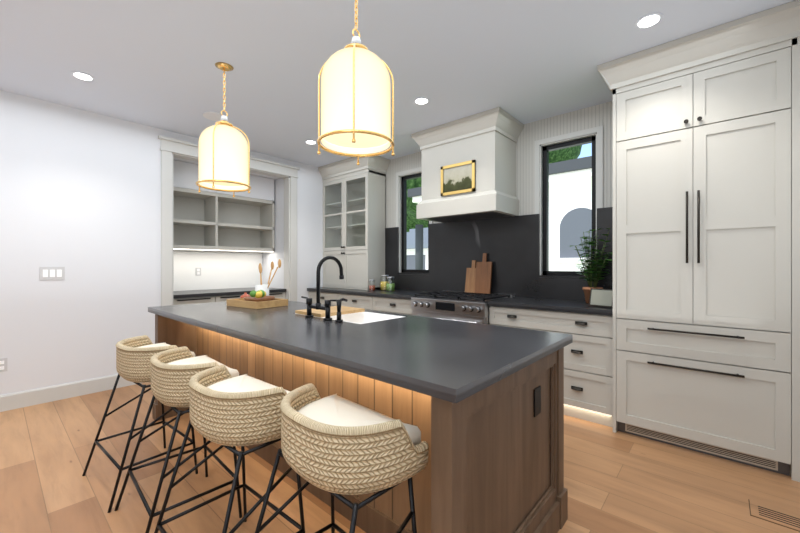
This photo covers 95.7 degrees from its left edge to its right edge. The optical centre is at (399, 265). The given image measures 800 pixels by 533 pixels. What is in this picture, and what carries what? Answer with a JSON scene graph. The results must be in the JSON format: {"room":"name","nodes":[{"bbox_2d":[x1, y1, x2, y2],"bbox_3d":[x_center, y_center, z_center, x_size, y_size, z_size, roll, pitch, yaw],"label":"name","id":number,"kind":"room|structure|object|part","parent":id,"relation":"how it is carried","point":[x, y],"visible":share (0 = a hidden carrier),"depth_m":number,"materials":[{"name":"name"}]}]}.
{"room":"kitchen","nodes":[
{"label":"kitchen","id":0,"kind":"room"},
{"bbox_2d":[0,90,323,394],"bbox_3d":[-3.537,-0.123,3.132,0.120,2.780,7.600,0,0,42],"label":"wall","id":1,"kind":"structure","parent":0,"point":[80,196],"depth_m":3.52,"materials":[{"name":"white paint"}]},
{"bbox_2d":[0,358,6,371],"bbox_3d":[-3.449,0.867,3.134,0.008,0.116,0.072,0,0,42],"label":"electrical outlet plate","id":2,"kind":"object","parent":1,"relation":"attached to","point":[3,364],"visible":1,"depth_m":3.14,"materials":[{"name":"white plastic"}]},
{"bbox_2d":[39,267,64,279],"bbox_3d":[-3.237,0.077,3.373,0.009,0.120,0.170,0,0,42],"label":"switch plate","id":3,"kind":"object","parent":1,"relation":"attached to","point":[51,273],"visible":1,"depth_m":3.37,"materials":[{"name":"white plastic"}]},
{"bbox_2d":[0,374,134,411],"bbox_3d":[-4.333,1.197,2.131,0.014,0.140,5.045,0,0,42],"label":"baseboard","id":4,"kind":"structure","parent":1,"relation":"attached to","point":[16,400],"depth_m":3.40,"materials":[{"name":"white paint"}]},
{"bbox_2d":[158,135,299,305],"bbox_3d":[-2.126,-0.081,4.707,0.185,2.695,1.780,0,0,42],"label":"trim","id":5,"kind":"structure","parent":1,"relation":"attached to","point":[170,148],"depth_m":4.26,"materials":[{"name":"white paint"}]},
{"bbox_2d":[173,157,283,288],"bbox_3d":[-2.491,-0.123,5.030,0.830,2.780,1.810,0,0,42],"label":"wall","id":6,"kind":"structure","parent":0,"point":[275,256],"depth_m":5.47,"materials":[{"name":"white paint"}]},
{"bbox_2d":[173,160,273,251],"bbox_3d":[-2.538,-0.750,5.072,0.397,1.105,1.470,0,0,42],"label":"shelves","id":7,"kind":"object","parent":6,"relation":"attached to","point":[208,220],"visible":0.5,"depth_m":5.08,"materials":[{"name":"grey paint"}]},
{"bbox_2d":[0,0,794,166],"bbox_3d":[-1.897,-1.563,1.680,6.160,0.100,7.900,0,0,42],"label":"ceiling","id":8,"kind":"structure","parent":0,"point":[150,63],"depth_m":2.59,"materials":[{"name":"white paint"}]},
{"bbox_2d":[71,71,94,80],"bbox_3d":[-2.538,-1.510,2.902,0.150,0.006,0.150,0,0,42],"label":"recessed light","id":9,"kind":"object","parent":8,"relation":"in","point":[82,76],"visible":1,"depth_m":2.90,"materials":[{"name":"white paint"}]},
{"bbox_2d":[203,111,224,120],"bbox_3d":[-1.877,-1.507,3.679,0.220,0.012,0.220,0,0,42],"label":"recessed light","id":10,"kind":"object","parent":8,"relation":"attached to","point":[213,116],"visible":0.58,"depth_m":3.64,"materials":[{"name":"white"}]},
{"bbox_2d":[196,62,250,196],"bbox_3d":[-1.339,-1.032,2.763,0.384,0.961,0.384,0,0,42],"label":"pendant light","id":11,"kind":"object","parent":8,"relation":"hanging from","point":[224,155],"visible":1,"depth_m":2.64,"materials":[{"name":"white glass"}]},
{"bbox_2d":[305,140,316,143],"bbox_3d":[-1.096,-1.510,4.456,0.150,0.006,0.150,0,0,42],"label":"recessed light","id":12,"kind":"object","parent":8,"relation":"in","point":[310,142],"visible":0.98,"depth_m":4.46,"materials":[{"name":"white paint"}]},
{"bbox_2d":[317,0,394,164],"bbox_3d":[-0.219,-1.032,1.811,0.384,0.961,0.384,0,0,42],"label":"pendant light","id":13,"kind":"object","parent":8,"relation":"hanging from","point":[355,100],"visible":1,"depth_m":1.68,"materials":[{"name":"white glass"}]},
{"bbox_2d":[413,97,429,104],"bbox_3d":[0.198,-1.510,3.338,0.150,0.006,0.150,0,0,42],"label":"recessed light","id":14,"kind":"object","parent":8,"relation":"in","point":[421,100],"visible":1,"depth_m":3.33,"materials":[{"name":"white paint"}]},
{"bbox_2d":[634,12,663,28],"bbox_3d":[1.540,-1.510,2.244,0.150,0.006,0.150,0,0,42],"label":"recessed light","id":15,"kind":"object","parent":8,"relation":"in","point":[648,20],"visible":1,"depth_m":2.24,"materials":[{"name":"white paint"}]},
{"bbox_2d":[0,382,799,532],"bbox_3d":[-1.897,1.317,1.680,6.160,0.100,7.900,0,0,42],"label":"floor","id":16,"kind":"structure","parent":0,"point":[619,482],"depth_m":2.10,"materials":[{"name":"brown wood"}]},
{"bbox_2d":[82,335,197,512],"bbox_3d":[-1.564,0.868,2.187,0.539,0.803,0.445,0,0,38],"label":"stool","id":17,"kind":"object","parent":16,"relation":"on","point":[134,355],"visible":0.73,"depth_m":2.06,"materials":[{"name":"beige wicker"}]},
{"bbox_2d":[114,346,241,532],"bbox_3d":[-1.129,0.868,1.842,0.539,0.803,0.445,0,0,44],"label":"stool","id":18,"kind":"object","parent":16,"relation":"on","point":[174,371],"visible":0.62,"depth_m":1.72,"materials":[{"name":"beige wicker"}]},
{"bbox_2d":[173,250,285,304],"bbox_3d":[-2.413,0.532,4.961,0.732,1.470,1.470,0,0,42],"label":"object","id":19,"kind":"object","parent":16,"relation":"on","point":[208,276],"visible":0.21,"depth_m":5.12,"materials":[{"name":"white paint"}]},
{"bbox_2d":[154,365,304,532],"bbox_3d":[-0.706,0.868,1.468,0.539,0.803,0.445,0,0,39],"label":"stool","id":20,"kind":"object","parent":16,"relation":"on","point":[227,411],"visible":0.88,"depth_m":1.36,"materials":[{"name":"beige wicker"}]},
{"bbox_2d":[309,291,338,305],"bbox_3d":[-0.917,0.827,5.471,0.697,0.880,0.616,0,0,42],"label":"base cabinet","id":21,"kind":"object","parent":16,"relation":"on","point":[324,295],"depth_m":5.21,"materials":[{"name":"grey paint"}]},
{"bbox_2d":[255,383,428,532],"bbox_3d":[-0.246,0.868,1.194,0.539,0.803,0.445,0,0,44],"label":"stool","id":22,"kind":"object","parent":16,"relation":"on","point":[336,445],"visible":1,"depth_m":1.08,"materials":[{"name":"beige wicker"}]},
{"bbox_2d":[339,295,370,309],"bbox_3d":[-0.397,0.827,5.012,0.690,0.880,0.616,0,0,42],"label":"base cabinet","id":23,"kind":"object","parent":16,"relation":"on","point":[357,301],"depth_m":4.74,"materials":[{"name":"grey paint"}]},
{"bbox_2d":[152,313,567,532],"bbox_3d":[-0.608,0.827,2.404,2.954,0.880,1.021,0,0,42],"label":"kitchen island","id":24,"kind":"object","parent":16,"relation":"on","point":[480,406],"depth_m":1.56,"materials":[{"name":"brown wood"}]},
{"bbox_2d":[148,301,571,404],"bbox_3d":[-0.611,0.367,2.401,2.990,0.040,1.065,0,0,42],"label":"island countertop","id":25,"kind":"structure","parent":24,"relation":"on","point":[452,362],"depth_m":1.62,"materials":[{"name":"grey stone"}]},
{"bbox_2d":[227,290,287,308],"bbox_3d":[-1.210,0.278,3.075,0.420,0.135,0.300,0,0,34],"label":"tray","id":26,"kind":"object","parent":25,"relation":"on","point":[259,299],"visible":1,"depth_m":2.98,"materials":[{"name":"brown wood"}]},
{"bbox_2d":[240,292,249,297],"bbox_3d":[-1.400,0.296,3.283,0.090,0.097,0.090,0,0,42],"label":"fruit","id":27,"kind":"object","parent":26,"relation":"on","point":[245,294],"visible":0.46,"depth_m":3.26,"materials":[{"name":"red food"}]},
{"bbox_2d":[255,259,280,295],"bbox_3d":[-1.264,0.144,3.438,0.280,0.402,0.197,0,0,42],"label":"crock","id":28,"kind":"object","parent":25,"relation":"on","point":[263,287],"visible":0.75,"depth_m":3.41,"materials":[{"name":"white ceramic"}]},
{"bbox_2d":[301,256,347,322],"bbox_3d":[-0.449,0.141,2.389,0.419,0.408,0.237,0,0,42],"label":"faucet","id":29,"kind":"object","parent":25,"relation":"on","point":[318,306],"visible":1,"depth_m":2.33,"materials":[{"name":"black metal"}]},
{"bbox_2d":[295,306,364,316],"bbox_3d":[-0.505,0.334,2.635,0.300,0.022,0.395,0,0,42],"label":"board","id":30,"kind":"object","parent":25,"relation":"on","point":[333,311],"visible":0.64,"depth_m":2.58,"materials":[{"name":"brown wood"}]},
{"bbox_2d":[314,312,391,320],"bbox_3d":[-0.360,0.499,2.526,0.720,0.297,0.425,0,0,42],"label":"sink","id":31,"kind":"object","parent":25,"relation":"in","point":[358,316],"depth_m":2.70,"materials":[{"name":"white ceramic"}]},
{"bbox_2d":[371,295,412,314],"bbox_3d":[0.118,0.827,4.556,0.686,0.880,0.616,0,0,42],"label":"base cabinet","id":32,"kind":"object","parent":16,"relation":"on","point":[398,306],"depth_m":4.34,"materials":[{"name":"grey paint"}]},
{"bbox_2d":[307,287,438,298],"bbox_3d":[-0.411,0.367,5.005,2.073,0.040,0.644,0,0,42],"label":"countertop","id":33,"kind":"structure","parent":32,"relation":"on","point":[383,294],"depth_m":4.71,"materials":[{"name":"black stone"}]},
{"bbox_2d":[318,153,389,289],"bbox_3d":[-0.703,-0.584,5.399,1.111,1.857,0.442,0,0,42],"label":"tall cabinet","id":34,"kind":"object","parent":33,"relation":"on","point":[354,210],"visible":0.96,"depth_m":5.25,"materials":[{"name":"grey paint"}]},
{"bbox_2d":[369,279,374,290],"bbox_3d":[-0.379,0.271,4.904,0.089,0.148,0.089,0,0,33],"label":"jar","id":35,"kind":"object","parent":33,"relation":"on","point":[371,287],"depth_m":4.87,"materials":[{"name":"red"}]},
{"bbox_2d":[383,276,394,290],"bbox_3d":[-0.127,0.251,4.841,0.119,0.188,0.119,0,0,33],"label":"jar","id":36,"kind":"object","parent":33,"relation":"on","point":[387,285],"depth_m":4.82,"materials":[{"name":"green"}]},
{"bbox_2d":[411,291,514,323],"bbox_3d":[0.664,0.794,3.962,0.910,0.945,0.727,0,0,42],"label":"range","id":37,"kind":"object","parent":16,"relation":"on","point":[462,306],"visible":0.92,"depth_m":3.73,"materials":[{"name":"silver metal"}]},
{"bbox_2d":[465,253,491,293],"bbox_3d":[0.903,0.093,4.169,0.325,0.458,0.087,0,0,42],"label":"cutting boards","id":38,"kind":"object","parent":37,"relation":"on","point":[478,276],"visible":0.92,"depth_m":4.14,"materials":[{"name":"brown wood"}]},
{"bbox_2d":[489,307,612,426],"bbox_3d":[1.456,0.827,3.371,1.053,0.880,0.616,0,0,42],"label":"base cabinet","id":39,"kind":"object","parent":16,"relation":"on","point":[588,361],"depth_m":2.95,"materials":[{"name":"grey paint"}]},
{"bbox_2d":[488,295,612,314],"bbox_3d":[1.447,0.367,3.360,1.053,0.040,0.644,0,0,42],"label":"countertop","id":40,"kind":"structure","parent":39,"relation":"on","point":[580,306],"depth_m":3.20,"materials":[{"name":"black stone"}]},
{"bbox_2d":[570,228,612,303],"bbox_3d":[1.743,0.012,3.285,0.381,0.666,0.257,0,0,42],"label":"plant","id":41,"kind":"object","parent":40,"relation":"on","point":[588,264],"visible":0.88,"depth_m":3.25,"materials":[{"name":"green plant"}]},
{"bbox_2d":[589,288,612,307],"bbox_3d":[1.655,0.269,2.971,0.043,0.149,0.190,0,0,-36],"label":"frame","id":42,"kind":"object","parent":40,"relation":"on","point":[601,297],"visible":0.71,"depth_m":2.97,"materials":[{"name":"white metal"}]},
{"bbox_2d":[597,0,799,481],"bbox_3d":[2.153,-0.122,2.663,1.094,2.779,0.754,0,0,42],"label":"built-in refrigerator","id":43,"kind":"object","parent":16,"relation":"on","point":[706,241],"depth_m":2.37,"materials":[{"name":"grey paint"}]},
{"bbox_2d":[748,499,799,531],"bbox_3d":[1.928,1.265,1.807,0.268,0.004,0.168,0,0,42],"label":"floor vent","id":44,"kind":"object","parent":16,"relation":"in","point":[778,516],"visible":1,"depth_m":1.83,"materials":[{"name":"brown wood"}]},
{"bbox_2d":[386,101,612,277],"bbox_3d":[0.671,-0.123,4.582,6.160,2.780,0.150,0,0,42],"label":"wall","id":45,"kind":"structure","parent":0,"point":[531,133],"depth_m":3.83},
{"bbox_2d":[396,167,432,274],"bbox_3d":[0.214,-0.588,4.940,0.640,1.431,0.120,0,0,42],"label":"window","id":46,"kind":"structure","parent":45,"relation":"in","point":[404,179],"depth_m":5.09,"materials":[{"name":"black metal"}]},
{"bbox_2d":[411,107,523,222],"bbox_3d":[0.730,-1.020,4.037,1.090,0.983,0.582,0,0,42],"label":"range hood","id":47,"kind":"object","parent":45,"relation":"attached to","point":[486,140],"depth_m":3.80,"materials":[{"name":"grey paint"}]},
{"bbox_3d":[0.611,-0.918,3.850,0.420,0.320,0.024,0,0,42],"label":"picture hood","id":48,"kind":"part","parent":47,"relation":"part of","materials":[{"name":"multicoloured paper"}]},
{"bbox_2d":[535,126,602,277],"bbox_3d":[1.689,-0.588,3.634,0.640,1.431,0.120,0,0,42],"label":"window","id":49,"kind":"structure","parent":45,"relation":"in","point":[597,132],"depth_m":3.69,"materials":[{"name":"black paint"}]},
{"label":"outside","id":50,"kind":"structure","parent":0,"visible":0},
{"bbox_2d":[407,145,591,270],"bbox_3d":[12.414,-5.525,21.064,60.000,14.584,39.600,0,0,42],"label":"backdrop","id":51,"kind":"structure","parent":50,"point":[570,197],"depth_m":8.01,"materials":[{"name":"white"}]}
]}

